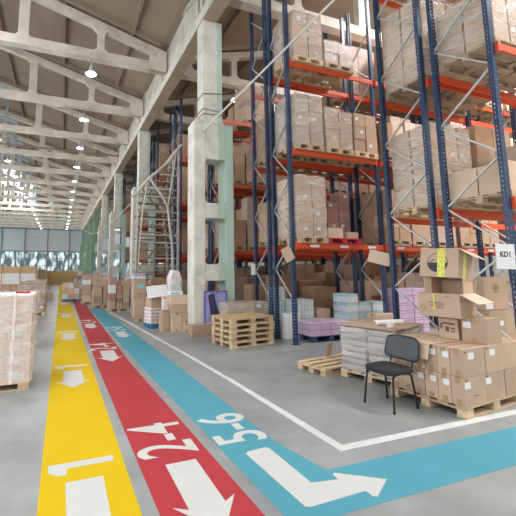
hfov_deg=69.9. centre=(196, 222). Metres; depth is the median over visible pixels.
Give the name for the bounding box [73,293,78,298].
carton
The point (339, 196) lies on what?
carton
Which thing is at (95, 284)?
carton
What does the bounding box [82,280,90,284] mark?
pack
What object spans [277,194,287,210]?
carton
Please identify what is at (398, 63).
carton
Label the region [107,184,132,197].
roof truss
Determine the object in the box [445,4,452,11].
carton
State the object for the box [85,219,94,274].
column
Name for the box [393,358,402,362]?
carton
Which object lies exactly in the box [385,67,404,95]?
carton
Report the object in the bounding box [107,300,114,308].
carton
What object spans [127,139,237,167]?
roof truss
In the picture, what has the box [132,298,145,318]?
carton
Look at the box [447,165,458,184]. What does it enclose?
carton
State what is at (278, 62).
carton
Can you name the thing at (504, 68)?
wooden pallet
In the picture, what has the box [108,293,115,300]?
carton
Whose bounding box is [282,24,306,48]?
carton
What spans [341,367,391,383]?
wooden pallet
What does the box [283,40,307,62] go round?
carton
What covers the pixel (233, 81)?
roof truss
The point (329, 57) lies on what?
carton
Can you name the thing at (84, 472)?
lane
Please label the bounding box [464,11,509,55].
carton
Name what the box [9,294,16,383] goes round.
tape
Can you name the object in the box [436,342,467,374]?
carton
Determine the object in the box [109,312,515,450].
painted line
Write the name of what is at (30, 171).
support
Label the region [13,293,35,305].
carton
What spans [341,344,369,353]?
sack
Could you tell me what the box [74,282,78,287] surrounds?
carton
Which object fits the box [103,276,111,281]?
carton
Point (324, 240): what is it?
wooden pallet
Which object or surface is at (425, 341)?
cardboard sheet
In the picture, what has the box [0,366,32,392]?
wooden pallet
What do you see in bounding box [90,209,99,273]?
column
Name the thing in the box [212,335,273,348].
wooden pallet
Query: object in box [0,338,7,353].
carton
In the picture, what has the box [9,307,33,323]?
carton
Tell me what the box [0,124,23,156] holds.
support
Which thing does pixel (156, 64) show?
roof truss
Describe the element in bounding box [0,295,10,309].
carton
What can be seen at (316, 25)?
carton
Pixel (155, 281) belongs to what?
carton
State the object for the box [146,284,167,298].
tray
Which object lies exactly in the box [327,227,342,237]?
carton
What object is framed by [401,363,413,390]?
carton
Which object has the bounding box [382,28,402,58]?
carton
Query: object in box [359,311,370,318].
pack
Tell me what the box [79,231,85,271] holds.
column
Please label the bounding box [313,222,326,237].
carton
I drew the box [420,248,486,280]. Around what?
carton
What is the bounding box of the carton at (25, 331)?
[8,321,32,338]
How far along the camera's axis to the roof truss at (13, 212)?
53.99 m
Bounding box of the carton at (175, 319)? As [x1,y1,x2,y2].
[169,312,181,331]
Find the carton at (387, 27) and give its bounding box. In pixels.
[381,10,400,40]
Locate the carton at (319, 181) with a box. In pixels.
[311,176,324,191]
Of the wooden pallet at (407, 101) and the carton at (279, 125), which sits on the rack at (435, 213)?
the wooden pallet at (407, 101)
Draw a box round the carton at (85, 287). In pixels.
[83,284,90,289]
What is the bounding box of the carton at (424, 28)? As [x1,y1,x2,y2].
[401,14,433,44]
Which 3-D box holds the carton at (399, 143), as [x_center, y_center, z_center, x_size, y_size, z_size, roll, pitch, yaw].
[4.493,-1.691,7.806,0.353,0.402,0.445,3,-8,-21]
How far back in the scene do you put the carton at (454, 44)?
6.73 m
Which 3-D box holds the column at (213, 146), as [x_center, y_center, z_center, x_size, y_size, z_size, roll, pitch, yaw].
[0.393,-1.507,10.578,1.220,9.100,0.550,3,-8,-20]
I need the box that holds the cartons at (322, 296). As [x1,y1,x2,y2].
[0,45,515,319]
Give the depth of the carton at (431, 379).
4.59 m
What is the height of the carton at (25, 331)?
0.200 m
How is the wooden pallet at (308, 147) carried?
on the rack at (370, 81)
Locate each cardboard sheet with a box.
[281,245,294,262]
[326,342,331,358]
[338,318,423,331]
[367,249,389,266]
[399,333,457,359]
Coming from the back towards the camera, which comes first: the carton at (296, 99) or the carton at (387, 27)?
the carton at (296, 99)
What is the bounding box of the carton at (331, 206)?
[326,201,338,211]
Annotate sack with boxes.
[340,325,369,334]
[341,332,368,340]
[341,338,368,346]
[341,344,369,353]
[342,350,369,359]
[342,356,369,365]
[342,362,369,371]
[367,329,408,337]
[368,336,385,343]
[368,342,384,349]
[368,348,392,358]
[369,355,392,361]
[370,371,391,377]
[407,326,421,332]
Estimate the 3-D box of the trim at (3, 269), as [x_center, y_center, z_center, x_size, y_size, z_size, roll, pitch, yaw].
[-15.957,3.379,20.498,12.600,1.850,0.150,3,-8,-20]
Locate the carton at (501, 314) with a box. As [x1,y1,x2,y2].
[477,310,507,337]
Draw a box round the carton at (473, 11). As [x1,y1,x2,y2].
[462,0,506,26]
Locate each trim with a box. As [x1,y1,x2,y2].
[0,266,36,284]
[0,273,34,283]
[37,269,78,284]
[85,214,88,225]
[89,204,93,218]
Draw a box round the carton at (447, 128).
[444,126,456,145]
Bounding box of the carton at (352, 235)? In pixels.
[343,232,357,238]
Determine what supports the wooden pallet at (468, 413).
on the floor
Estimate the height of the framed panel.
1.020 m
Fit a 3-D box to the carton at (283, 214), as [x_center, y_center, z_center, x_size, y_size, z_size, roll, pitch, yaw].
[2.370,-0.146,9.334,0.390,0.372,0.445,3,-8,-20]
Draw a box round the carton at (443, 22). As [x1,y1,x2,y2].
[435,3,463,42]
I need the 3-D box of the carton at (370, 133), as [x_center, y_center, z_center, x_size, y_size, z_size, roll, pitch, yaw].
[4.609,-2.351,9.936,0.360,0.347,0.445,3,-8,-21]
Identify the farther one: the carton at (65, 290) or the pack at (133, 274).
the carton at (65, 290)
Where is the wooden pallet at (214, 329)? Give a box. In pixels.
[212,325,273,336]
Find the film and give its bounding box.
[10,305,38,327]
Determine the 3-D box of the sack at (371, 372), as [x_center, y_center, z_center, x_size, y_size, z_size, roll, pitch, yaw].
[3.007,2.292,5.623,0.530,0.094,0.430,6,-9,-39]
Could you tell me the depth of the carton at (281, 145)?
9.45 m
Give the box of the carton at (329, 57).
[323,51,337,67]
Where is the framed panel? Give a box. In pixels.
[204,290,226,322]
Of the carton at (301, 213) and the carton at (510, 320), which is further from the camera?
the carton at (301, 213)
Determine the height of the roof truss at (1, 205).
3.275 m
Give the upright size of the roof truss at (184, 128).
3.275 m
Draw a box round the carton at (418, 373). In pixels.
[413,366,425,394]
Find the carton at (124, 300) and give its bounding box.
[122,298,128,302]
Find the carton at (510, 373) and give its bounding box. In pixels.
[504,367,515,395]
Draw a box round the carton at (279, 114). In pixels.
[274,101,284,121]
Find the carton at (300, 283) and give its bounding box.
[297,280,322,297]
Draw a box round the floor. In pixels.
[0,276,515,515]
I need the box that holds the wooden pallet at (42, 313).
[36,310,45,315]
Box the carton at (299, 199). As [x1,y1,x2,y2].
[287,190,311,207]
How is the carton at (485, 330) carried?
on the carton
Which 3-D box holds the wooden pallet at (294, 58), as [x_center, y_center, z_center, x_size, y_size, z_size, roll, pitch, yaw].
[2.677,-4.091,9.688,0.920,0.140,1.000,3,-8,-20]
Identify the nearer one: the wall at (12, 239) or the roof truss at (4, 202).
the roof truss at (4, 202)
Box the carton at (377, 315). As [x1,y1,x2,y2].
[367,312,392,319]
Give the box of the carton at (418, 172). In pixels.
[413,162,446,186]
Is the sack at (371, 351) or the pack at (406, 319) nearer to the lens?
the sack at (371, 351)
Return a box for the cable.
[86,202,132,233]
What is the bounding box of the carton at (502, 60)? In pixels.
[498,58,512,63]
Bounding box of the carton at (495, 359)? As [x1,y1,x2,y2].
[472,343,506,372]
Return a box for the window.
[1,251,165,271]
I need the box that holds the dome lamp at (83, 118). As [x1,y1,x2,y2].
[80,109,87,121]
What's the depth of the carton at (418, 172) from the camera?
7.19 m
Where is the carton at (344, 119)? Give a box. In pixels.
[338,111,351,131]
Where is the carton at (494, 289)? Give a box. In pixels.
[473,276,508,309]
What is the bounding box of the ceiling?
[0,0,402,221]
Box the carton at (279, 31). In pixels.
[272,21,281,44]
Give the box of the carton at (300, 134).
[286,126,309,147]
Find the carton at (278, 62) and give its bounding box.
[273,53,290,73]
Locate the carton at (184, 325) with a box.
[182,322,187,331]
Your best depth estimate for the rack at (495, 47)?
6.19 m
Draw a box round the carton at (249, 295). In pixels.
[244,284,268,300]
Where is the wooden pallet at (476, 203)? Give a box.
[450,190,515,211]
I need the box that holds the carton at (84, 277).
[82,275,91,279]
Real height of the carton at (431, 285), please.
0.283 m
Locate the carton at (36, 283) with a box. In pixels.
[33,280,46,287]
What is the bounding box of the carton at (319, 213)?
[313,206,326,221]
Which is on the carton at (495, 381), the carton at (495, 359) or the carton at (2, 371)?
the carton at (495, 359)
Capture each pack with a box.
[62,294,67,298]
[68,283,73,287]
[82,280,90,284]
[108,285,115,292]
[131,276,145,278]
[132,273,144,275]
[161,297,168,309]
[167,291,182,294]
[268,286,285,333]
[285,298,313,318]
[298,318,330,336]
[310,317,348,334]
[333,293,357,302]
[333,302,358,311]
[334,310,358,320]
[358,301,370,311]
[359,300,384,310]
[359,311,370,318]
[380,287,412,295]
[380,295,412,303]
[388,302,413,310]
[389,310,413,318]
[398,287,423,294]
[403,318,414,322]
[412,295,417,302]
[413,310,428,317]
[414,317,429,324]
[420,324,429,331]
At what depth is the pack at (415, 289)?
10.05 m
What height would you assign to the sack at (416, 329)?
0.094 m
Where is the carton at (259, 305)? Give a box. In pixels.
[250,300,267,311]
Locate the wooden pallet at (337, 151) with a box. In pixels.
[303,147,353,164]
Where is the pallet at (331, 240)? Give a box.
[308,238,362,244]
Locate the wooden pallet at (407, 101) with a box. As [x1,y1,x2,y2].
[385,74,452,108]
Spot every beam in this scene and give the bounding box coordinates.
[94,188,101,208]
[102,164,114,195]
[115,117,138,172]
[138,0,200,130]
[200,0,230,22]
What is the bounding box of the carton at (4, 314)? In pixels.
[0,310,8,324]
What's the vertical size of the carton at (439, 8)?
0.434 m
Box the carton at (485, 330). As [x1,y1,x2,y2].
[461,315,501,344]
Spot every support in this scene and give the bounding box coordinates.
[0,99,17,136]
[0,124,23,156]
[0,147,28,171]
[2,181,33,196]
[3,171,35,192]
[15,158,32,183]
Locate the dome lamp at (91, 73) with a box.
[85,60,96,76]
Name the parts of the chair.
leg, leg, seat, leg, backrest, leg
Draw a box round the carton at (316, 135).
[309,128,323,145]
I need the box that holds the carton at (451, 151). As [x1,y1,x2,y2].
[445,145,458,165]
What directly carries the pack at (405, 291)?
on the pack at (401, 299)
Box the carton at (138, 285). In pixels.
[132,279,145,298]
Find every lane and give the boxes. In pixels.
[37,284,141,515]
[73,299,264,515]
[89,308,515,515]
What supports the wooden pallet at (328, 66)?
on the rack at (370, 81)
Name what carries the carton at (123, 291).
on the carton
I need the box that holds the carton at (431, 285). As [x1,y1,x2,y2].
[424,277,472,293]
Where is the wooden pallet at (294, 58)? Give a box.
[273,54,323,83]
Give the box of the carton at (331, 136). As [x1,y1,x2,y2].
[323,128,339,152]
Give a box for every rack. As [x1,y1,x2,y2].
[119,200,182,279]
[122,179,237,264]
[133,165,264,266]
[136,161,264,266]
[150,137,345,266]
[153,131,349,276]
[168,107,351,269]
[174,98,367,277]
[205,86,417,290]
[210,86,419,290]
[249,0,514,336]
[266,0,515,344]
[373,0,515,330]
[425,0,515,337]
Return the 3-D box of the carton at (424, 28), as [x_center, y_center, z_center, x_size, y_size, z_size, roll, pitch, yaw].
[4.648,-4.009,7.608,0.370,0.434,0.462,3,-8,-20]
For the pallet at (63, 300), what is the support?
on the floor
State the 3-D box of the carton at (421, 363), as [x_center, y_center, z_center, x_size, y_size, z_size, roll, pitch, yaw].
[3.126,1.744,4.867,0.462,0.324,0.149,3,-8,-26]
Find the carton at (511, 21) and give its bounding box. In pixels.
[484,16,515,59]
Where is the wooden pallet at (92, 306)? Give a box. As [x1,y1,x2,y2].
[90,304,106,307]
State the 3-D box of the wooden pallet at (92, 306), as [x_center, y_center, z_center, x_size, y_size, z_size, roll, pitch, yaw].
[-4.304,3.726,16.271,0.860,0.120,0.700,3,-8,-22]
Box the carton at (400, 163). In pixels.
[392,150,412,173]
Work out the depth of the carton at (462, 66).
7.63 m
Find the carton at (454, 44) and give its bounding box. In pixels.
[438,28,465,67]
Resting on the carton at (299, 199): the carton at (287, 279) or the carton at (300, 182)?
the carton at (300, 182)
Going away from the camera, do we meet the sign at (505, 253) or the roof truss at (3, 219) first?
the sign at (505, 253)
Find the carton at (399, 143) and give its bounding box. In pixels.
[390,131,411,155]
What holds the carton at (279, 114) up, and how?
on the carton at (279, 125)
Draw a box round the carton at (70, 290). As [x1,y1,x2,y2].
[68,288,73,293]
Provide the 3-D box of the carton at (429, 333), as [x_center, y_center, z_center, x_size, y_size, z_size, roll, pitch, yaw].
[3.420,1.805,5.350,0.458,0.322,0.149,3,-8,-25]
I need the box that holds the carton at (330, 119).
[322,108,338,129]
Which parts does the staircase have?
post, post, handrail, handrail, post, post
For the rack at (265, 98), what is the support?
on the floor
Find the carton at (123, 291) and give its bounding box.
[122,289,129,293]
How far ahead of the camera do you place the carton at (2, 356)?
5.18 m
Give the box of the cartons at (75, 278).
[72,271,116,293]
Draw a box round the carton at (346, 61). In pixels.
[338,55,352,70]
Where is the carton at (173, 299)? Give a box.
[167,294,186,304]
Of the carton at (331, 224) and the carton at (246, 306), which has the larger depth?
the carton at (331, 224)
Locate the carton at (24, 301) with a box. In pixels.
[9,294,33,309]
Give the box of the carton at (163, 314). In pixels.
[159,309,168,331]
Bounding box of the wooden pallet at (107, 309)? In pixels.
[105,307,129,311]
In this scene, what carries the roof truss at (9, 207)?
attached to the ceiling
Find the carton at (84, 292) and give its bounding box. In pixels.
[82,290,90,295]
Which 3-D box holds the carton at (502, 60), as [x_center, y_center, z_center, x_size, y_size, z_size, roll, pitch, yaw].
[5.859,-3.277,6.662,0.387,0.497,0.460,3,-8,-20]
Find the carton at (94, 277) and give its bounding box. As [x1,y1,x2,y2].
[92,275,99,280]
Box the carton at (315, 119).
[309,112,322,129]
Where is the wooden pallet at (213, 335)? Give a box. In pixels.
[211,330,273,342]
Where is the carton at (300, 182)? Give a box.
[287,175,310,192]
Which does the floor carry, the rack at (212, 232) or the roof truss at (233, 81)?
the rack at (212, 232)
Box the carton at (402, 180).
[393,169,413,191]
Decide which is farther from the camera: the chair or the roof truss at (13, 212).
the roof truss at (13, 212)
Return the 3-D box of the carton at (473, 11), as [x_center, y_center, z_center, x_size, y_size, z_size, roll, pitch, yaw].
[5.093,-3.809,6.435,0.387,0.497,0.460,3,-8,-20]
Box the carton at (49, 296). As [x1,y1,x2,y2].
[46,292,52,300]
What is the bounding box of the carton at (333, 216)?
[327,211,338,221]
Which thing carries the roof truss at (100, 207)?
attached to the ceiling
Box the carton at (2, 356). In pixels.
[0,353,6,368]
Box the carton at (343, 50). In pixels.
[338,44,351,57]
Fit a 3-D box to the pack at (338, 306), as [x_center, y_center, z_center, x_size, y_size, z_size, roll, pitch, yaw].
[3.978,2.234,9.681,0.400,0.230,0.500,3,-8,-20]
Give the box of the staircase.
[130,144,181,313]
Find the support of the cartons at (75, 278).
on the floor
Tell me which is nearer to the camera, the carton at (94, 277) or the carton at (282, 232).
the carton at (282, 232)
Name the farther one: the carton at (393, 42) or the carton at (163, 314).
the carton at (163, 314)
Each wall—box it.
[0,215,129,276]
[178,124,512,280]
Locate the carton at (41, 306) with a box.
[36,303,45,311]
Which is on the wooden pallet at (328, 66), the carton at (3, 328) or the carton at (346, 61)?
the carton at (346, 61)
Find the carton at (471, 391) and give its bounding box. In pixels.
[451,374,486,407]
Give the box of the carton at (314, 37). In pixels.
[307,28,321,45]
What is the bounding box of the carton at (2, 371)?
[0,368,5,383]
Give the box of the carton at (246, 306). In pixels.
[234,301,254,311]
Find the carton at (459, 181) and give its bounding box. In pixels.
[449,168,479,199]
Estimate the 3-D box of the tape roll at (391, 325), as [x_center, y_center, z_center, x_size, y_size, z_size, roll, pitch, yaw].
[3.042,1.613,5.704,0.100,0.050,0.098,3,-8,-20]
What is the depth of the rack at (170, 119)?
17.94 m
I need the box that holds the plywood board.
[211,312,273,319]
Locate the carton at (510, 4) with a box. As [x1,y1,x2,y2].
[505,0,515,18]
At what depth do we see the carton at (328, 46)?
9.54 m
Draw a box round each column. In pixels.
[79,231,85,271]
[82,225,89,274]
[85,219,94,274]
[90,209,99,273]
[97,195,108,275]
[108,173,125,280]
[129,131,155,282]
[187,20,234,331]
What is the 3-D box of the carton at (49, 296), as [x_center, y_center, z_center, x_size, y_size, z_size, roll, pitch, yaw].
[-8.178,4.022,19.873,0.503,0.422,0.400,3,-8,-20]
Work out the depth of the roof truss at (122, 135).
21.71 m
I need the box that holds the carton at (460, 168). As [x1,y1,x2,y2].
[459,166,470,171]
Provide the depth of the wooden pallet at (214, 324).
8.28 m
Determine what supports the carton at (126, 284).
on the carton at (123, 291)
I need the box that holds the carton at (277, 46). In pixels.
[272,36,282,57]
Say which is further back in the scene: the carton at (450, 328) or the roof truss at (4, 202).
the roof truss at (4, 202)
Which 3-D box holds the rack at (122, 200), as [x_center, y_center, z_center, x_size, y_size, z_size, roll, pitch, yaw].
[-1.483,1.197,34.149,11.360,9.550,0.924,3,-8,-20]
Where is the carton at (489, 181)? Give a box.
[477,160,515,196]
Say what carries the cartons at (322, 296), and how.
on the wooden pallet
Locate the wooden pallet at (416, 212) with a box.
[394,203,476,218]
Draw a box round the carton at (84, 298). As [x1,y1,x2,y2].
[82,296,90,301]
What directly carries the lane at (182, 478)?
on the floor
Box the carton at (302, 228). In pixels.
[288,221,312,237]
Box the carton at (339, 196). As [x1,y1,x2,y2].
[329,192,349,202]
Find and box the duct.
[0,143,118,156]
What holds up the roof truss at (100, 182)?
attached to the ceiling
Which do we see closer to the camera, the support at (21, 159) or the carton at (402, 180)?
the carton at (402, 180)
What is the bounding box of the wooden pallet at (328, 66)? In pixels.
[301,62,353,89]
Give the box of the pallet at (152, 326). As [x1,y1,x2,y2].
[144,323,158,328]
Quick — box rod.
[202,0,334,131]
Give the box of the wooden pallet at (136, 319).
[132,317,143,321]
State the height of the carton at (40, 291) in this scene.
0.284 m
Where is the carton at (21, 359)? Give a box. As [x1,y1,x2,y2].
[6,350,30,367]
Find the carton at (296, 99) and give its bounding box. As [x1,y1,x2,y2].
[284,92,307,112]
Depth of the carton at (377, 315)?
9.17 m
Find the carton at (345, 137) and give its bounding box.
[339,130,352,152]
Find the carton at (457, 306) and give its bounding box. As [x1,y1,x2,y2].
[409,280,493,318]
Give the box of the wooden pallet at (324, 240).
[278,237,328,244]
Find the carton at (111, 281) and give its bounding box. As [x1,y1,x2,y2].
[108,278,115,284]
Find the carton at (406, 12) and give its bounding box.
[400,0,431,26]
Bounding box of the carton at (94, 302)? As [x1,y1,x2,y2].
[92,299,101,304]
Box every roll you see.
[373,319,403,324]
[386,323,393,327]
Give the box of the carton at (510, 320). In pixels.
[500,308,515,336]
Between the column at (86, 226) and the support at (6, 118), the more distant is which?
the column at (86, 226)
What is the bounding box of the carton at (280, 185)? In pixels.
[276,179,286,196]
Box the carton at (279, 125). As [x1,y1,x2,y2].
[275,117,285,137]
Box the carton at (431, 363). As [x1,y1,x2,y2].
[425,341,454,371]
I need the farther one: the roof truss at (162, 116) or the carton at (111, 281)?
the roof truss at (162, 116)
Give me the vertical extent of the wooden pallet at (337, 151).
0.140 m
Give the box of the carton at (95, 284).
[94,283,102,286]
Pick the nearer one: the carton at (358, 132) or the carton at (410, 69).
the carton at (410, 69)
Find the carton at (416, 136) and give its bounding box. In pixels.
[410,122,442,148]
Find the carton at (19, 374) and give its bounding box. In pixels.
[5,362,30,382]
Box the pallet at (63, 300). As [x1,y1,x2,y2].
[62,299,78,301]
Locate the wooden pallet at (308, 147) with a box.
[275,142,324,161]
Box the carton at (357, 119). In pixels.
[351,113,364,126]
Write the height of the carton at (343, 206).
0.287 m
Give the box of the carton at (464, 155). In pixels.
[457,147,471,167]
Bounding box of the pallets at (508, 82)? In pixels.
[125,0,515,324]
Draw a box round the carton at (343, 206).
[338,202,349,212]
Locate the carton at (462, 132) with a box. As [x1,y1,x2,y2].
[455,128,469,148]
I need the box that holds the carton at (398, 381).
[391,360,402,387]
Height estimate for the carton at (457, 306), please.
0.493 m
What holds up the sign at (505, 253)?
attached to the rack at (495, 47)
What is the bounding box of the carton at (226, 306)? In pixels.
[220,301,240,312]
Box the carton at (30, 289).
[18,288,32,291]
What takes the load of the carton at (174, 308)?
on the carton at (175, 319)
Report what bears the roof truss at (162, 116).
attached to the ceiling
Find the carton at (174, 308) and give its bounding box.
[169,304,186,312]
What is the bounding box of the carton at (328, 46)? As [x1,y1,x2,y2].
[322,40,337,54]
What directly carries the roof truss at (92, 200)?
attached to the ceiling
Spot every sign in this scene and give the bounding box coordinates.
[251,264,255,274]
[495,244,515,268]
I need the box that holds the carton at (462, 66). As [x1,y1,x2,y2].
[438,66,464,92]
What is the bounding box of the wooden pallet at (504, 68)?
[439,37,515,84]
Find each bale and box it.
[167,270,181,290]
[281,312,299,338]
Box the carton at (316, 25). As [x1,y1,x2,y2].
[306,13,320,31]
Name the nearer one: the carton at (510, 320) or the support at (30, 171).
the carton at (510, 320)
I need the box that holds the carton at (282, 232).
[278,223,288,238]
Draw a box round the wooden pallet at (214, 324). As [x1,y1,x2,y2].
[212,320,273,331]
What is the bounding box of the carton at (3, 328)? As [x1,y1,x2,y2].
[0,324,8,338]
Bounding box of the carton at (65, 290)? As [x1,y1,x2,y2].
[62,288,67,293]
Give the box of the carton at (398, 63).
[383,48,403,76]
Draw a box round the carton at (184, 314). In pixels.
[182,312,187,322]
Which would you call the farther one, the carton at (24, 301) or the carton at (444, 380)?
the carton at (24, 301)
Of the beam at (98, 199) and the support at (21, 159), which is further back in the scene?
the beam at (98, 199)
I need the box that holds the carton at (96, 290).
[93,287,101,294]
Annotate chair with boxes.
[363,334,419,414]
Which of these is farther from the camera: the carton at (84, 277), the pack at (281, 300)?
the carton at (84, 277)
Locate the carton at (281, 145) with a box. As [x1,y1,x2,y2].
[275,133,285,152]
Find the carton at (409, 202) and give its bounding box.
[393,188,414,209]
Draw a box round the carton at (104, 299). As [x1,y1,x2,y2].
[102,297,107,304]
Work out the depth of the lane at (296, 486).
3.30 m
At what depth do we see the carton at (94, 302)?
15.96 m
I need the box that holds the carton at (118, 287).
[116,285,122,292]
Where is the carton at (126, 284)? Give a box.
[121,280,129,289]
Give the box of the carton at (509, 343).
[502,338,515,368]
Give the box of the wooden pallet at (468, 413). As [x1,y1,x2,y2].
[390,384,515,419]
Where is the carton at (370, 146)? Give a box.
[365,140,377,155]
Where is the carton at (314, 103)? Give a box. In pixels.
[308,95,321,113]
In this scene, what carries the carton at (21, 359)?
on the carton at (19, 374)
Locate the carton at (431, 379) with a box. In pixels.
[425,369,438,398]
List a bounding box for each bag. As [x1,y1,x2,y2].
[144,307,160,310]
[144,310,158,313]
[144,313,158,317]
[144,316,158,320]
[144,320,158,323]
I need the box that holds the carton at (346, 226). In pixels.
[339,222,350,231]
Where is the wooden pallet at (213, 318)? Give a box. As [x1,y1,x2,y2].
[211,316,272,325]
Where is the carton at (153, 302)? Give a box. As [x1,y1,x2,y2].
[146,296,161,307]
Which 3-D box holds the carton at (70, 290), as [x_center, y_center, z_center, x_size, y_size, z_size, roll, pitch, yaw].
[-6.680,3.582,19.167,0.260,0.275,0.500,3,-8,-20]
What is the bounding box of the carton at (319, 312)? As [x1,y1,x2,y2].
[314,307,329,317]
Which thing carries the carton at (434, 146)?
on the carton at (418, 172)
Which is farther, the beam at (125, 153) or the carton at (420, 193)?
the beam at (125, 153)
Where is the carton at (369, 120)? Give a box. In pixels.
[364,115,375,128]
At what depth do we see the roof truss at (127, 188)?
36.20 m
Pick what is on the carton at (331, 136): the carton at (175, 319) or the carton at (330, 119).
the carton at (330, 119)
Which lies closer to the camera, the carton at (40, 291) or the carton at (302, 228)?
the carton at (302, 228)
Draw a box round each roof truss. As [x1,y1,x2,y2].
[0,0,166,75]
[0,45,142,117]
[0,81,127,145]
[0,109,117,163]
[0,131,109,177]
[0,146,103,188]
[0,159,99,196]
[0,170,95,203]
[0,181,92,208]
[0,191,89,213]
[0,193,87,217]
[0,200,85,220]
[0,205,84,223]
[0,210,82,226]
[0,212,81,228]
[99,200,113,209]
[99,205,113,214]
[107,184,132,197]
[111,179,135,190]
[122,162,164,179]
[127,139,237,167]
[148,125,243,148]
[155,94,278,124]
[181,50,387,116]
[227,0,405,46]
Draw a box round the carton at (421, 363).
[414,358,425,368]
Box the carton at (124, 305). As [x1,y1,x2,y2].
[122,303,128,307]
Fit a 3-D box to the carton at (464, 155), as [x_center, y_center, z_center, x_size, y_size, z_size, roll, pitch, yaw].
[5.383,-1.311,7.579,0.353,0.402,0.447,3,-8,-20]
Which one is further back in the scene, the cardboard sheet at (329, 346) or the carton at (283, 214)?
the carton at (283, 214)
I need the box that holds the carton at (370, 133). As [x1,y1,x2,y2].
[365,128,376,141]
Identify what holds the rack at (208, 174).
on the floor
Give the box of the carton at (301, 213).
[288,205,312,221]
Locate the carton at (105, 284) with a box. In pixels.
[102,282,107,288]
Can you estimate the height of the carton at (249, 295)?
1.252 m
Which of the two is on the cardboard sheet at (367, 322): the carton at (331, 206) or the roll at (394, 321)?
the roll at (394, 321)
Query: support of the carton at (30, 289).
on the carton
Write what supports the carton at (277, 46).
on the carton at (278, 62)
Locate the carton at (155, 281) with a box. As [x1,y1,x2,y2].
[149,277,165,285]
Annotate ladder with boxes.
[136,230,155,279]
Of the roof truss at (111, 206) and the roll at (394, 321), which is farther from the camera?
the roof truss at (111, 206)
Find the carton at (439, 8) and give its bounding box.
[433,0,444,17]
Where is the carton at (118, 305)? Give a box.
[115,302,121,308]
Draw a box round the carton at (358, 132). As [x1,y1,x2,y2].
[352,125,365,139]
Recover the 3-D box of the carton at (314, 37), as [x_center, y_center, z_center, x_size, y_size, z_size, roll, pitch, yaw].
[2.985,-4.797,9.632,0.430,0.414,0.470,3,-8,-20]
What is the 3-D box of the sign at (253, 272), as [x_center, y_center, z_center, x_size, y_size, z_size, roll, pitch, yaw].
[1.567,1.294,10.085,0.140,0.300,0.004,3,-8,-20]
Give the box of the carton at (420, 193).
[414,183,448,206]
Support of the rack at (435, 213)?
on the floor
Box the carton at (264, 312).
[256,311,267,319]
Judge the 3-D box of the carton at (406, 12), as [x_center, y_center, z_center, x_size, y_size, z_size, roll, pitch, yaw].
[4.655,-4.443,7.670,0.370,0.434,0.460,3,-8,-20]
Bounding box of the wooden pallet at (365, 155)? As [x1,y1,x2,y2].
[331,151,378,167]
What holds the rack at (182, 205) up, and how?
on the floor
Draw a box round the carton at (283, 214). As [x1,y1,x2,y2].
[277,209,288,224]
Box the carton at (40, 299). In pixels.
[37,296,45,303]
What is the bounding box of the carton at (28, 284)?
[19,280,32,288]
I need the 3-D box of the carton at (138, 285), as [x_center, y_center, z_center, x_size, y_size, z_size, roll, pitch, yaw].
[-1.969,2.206,12.201,0.380,0.642,0.554,2,-7,-18]
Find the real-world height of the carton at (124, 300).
0.180 m
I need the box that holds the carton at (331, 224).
[327,221,338,227]
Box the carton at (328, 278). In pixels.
[315,272,343,292]
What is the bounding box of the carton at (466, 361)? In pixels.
[449,344,485,377]
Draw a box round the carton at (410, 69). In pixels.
[403,54,436,86]
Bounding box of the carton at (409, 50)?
[403,33,435,64]
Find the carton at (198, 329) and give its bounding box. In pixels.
[189,323,211,336]
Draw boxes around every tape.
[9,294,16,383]
[16,291,30,292]
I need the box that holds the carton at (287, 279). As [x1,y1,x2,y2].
[266,276,297,297]
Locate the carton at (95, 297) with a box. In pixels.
[93,295,101,299]
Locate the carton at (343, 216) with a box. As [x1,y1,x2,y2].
[338,212,349,221]
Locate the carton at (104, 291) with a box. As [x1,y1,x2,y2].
[102,289,107,296]
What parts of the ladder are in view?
rail, rail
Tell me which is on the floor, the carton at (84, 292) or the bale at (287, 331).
the bale at (287, 331)
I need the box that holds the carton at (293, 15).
[282,9,306,34]
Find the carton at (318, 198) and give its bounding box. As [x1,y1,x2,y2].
[311,191,325,206]
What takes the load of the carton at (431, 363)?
on the carton at (431, 379)
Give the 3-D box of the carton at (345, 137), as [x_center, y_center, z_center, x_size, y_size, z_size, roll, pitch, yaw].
[3.797,-2.120,9.602,0.410,0.507,0.445,3,-8,-21]
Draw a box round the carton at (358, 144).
[352,138,365,154]
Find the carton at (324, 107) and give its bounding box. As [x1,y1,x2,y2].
[322,106,339,110]
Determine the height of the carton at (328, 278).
1.602 m
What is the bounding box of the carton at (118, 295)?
[116,293,122,297]
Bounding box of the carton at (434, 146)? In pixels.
[412,142,444,167]
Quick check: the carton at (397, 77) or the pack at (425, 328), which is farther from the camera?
the pack at (425, 328)
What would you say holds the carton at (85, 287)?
on the carton at (84, 292)
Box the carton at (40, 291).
[33,288,45,295]
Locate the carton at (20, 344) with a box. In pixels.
[7,336,31,352]
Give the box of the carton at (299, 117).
[285,109,308,129]
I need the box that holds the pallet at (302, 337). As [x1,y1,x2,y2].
[298,334,340,342]
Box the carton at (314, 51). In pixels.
[308,43,322,63]
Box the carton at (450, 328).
[438,317,461,339]
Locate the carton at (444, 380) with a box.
[437,372,452,402]
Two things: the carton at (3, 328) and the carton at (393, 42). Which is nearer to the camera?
the carton at (3, 328)
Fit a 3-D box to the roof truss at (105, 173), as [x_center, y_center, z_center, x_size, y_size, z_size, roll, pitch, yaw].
[-15.994,-5.931,28.390,18.073,3.275,0.320,3,-8,-20]
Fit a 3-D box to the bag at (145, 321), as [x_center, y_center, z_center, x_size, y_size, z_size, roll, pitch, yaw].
[-1.298,2.935,10.789,0.420,0.092,0.440,5,-9,-34]
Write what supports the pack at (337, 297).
on the pack at (338, 306)
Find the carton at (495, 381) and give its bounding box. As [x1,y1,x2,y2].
[485,370,505,401]
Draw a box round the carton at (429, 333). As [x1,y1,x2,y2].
[419,332,439,334]
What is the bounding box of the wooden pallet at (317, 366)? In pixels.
[298,353,343,376]

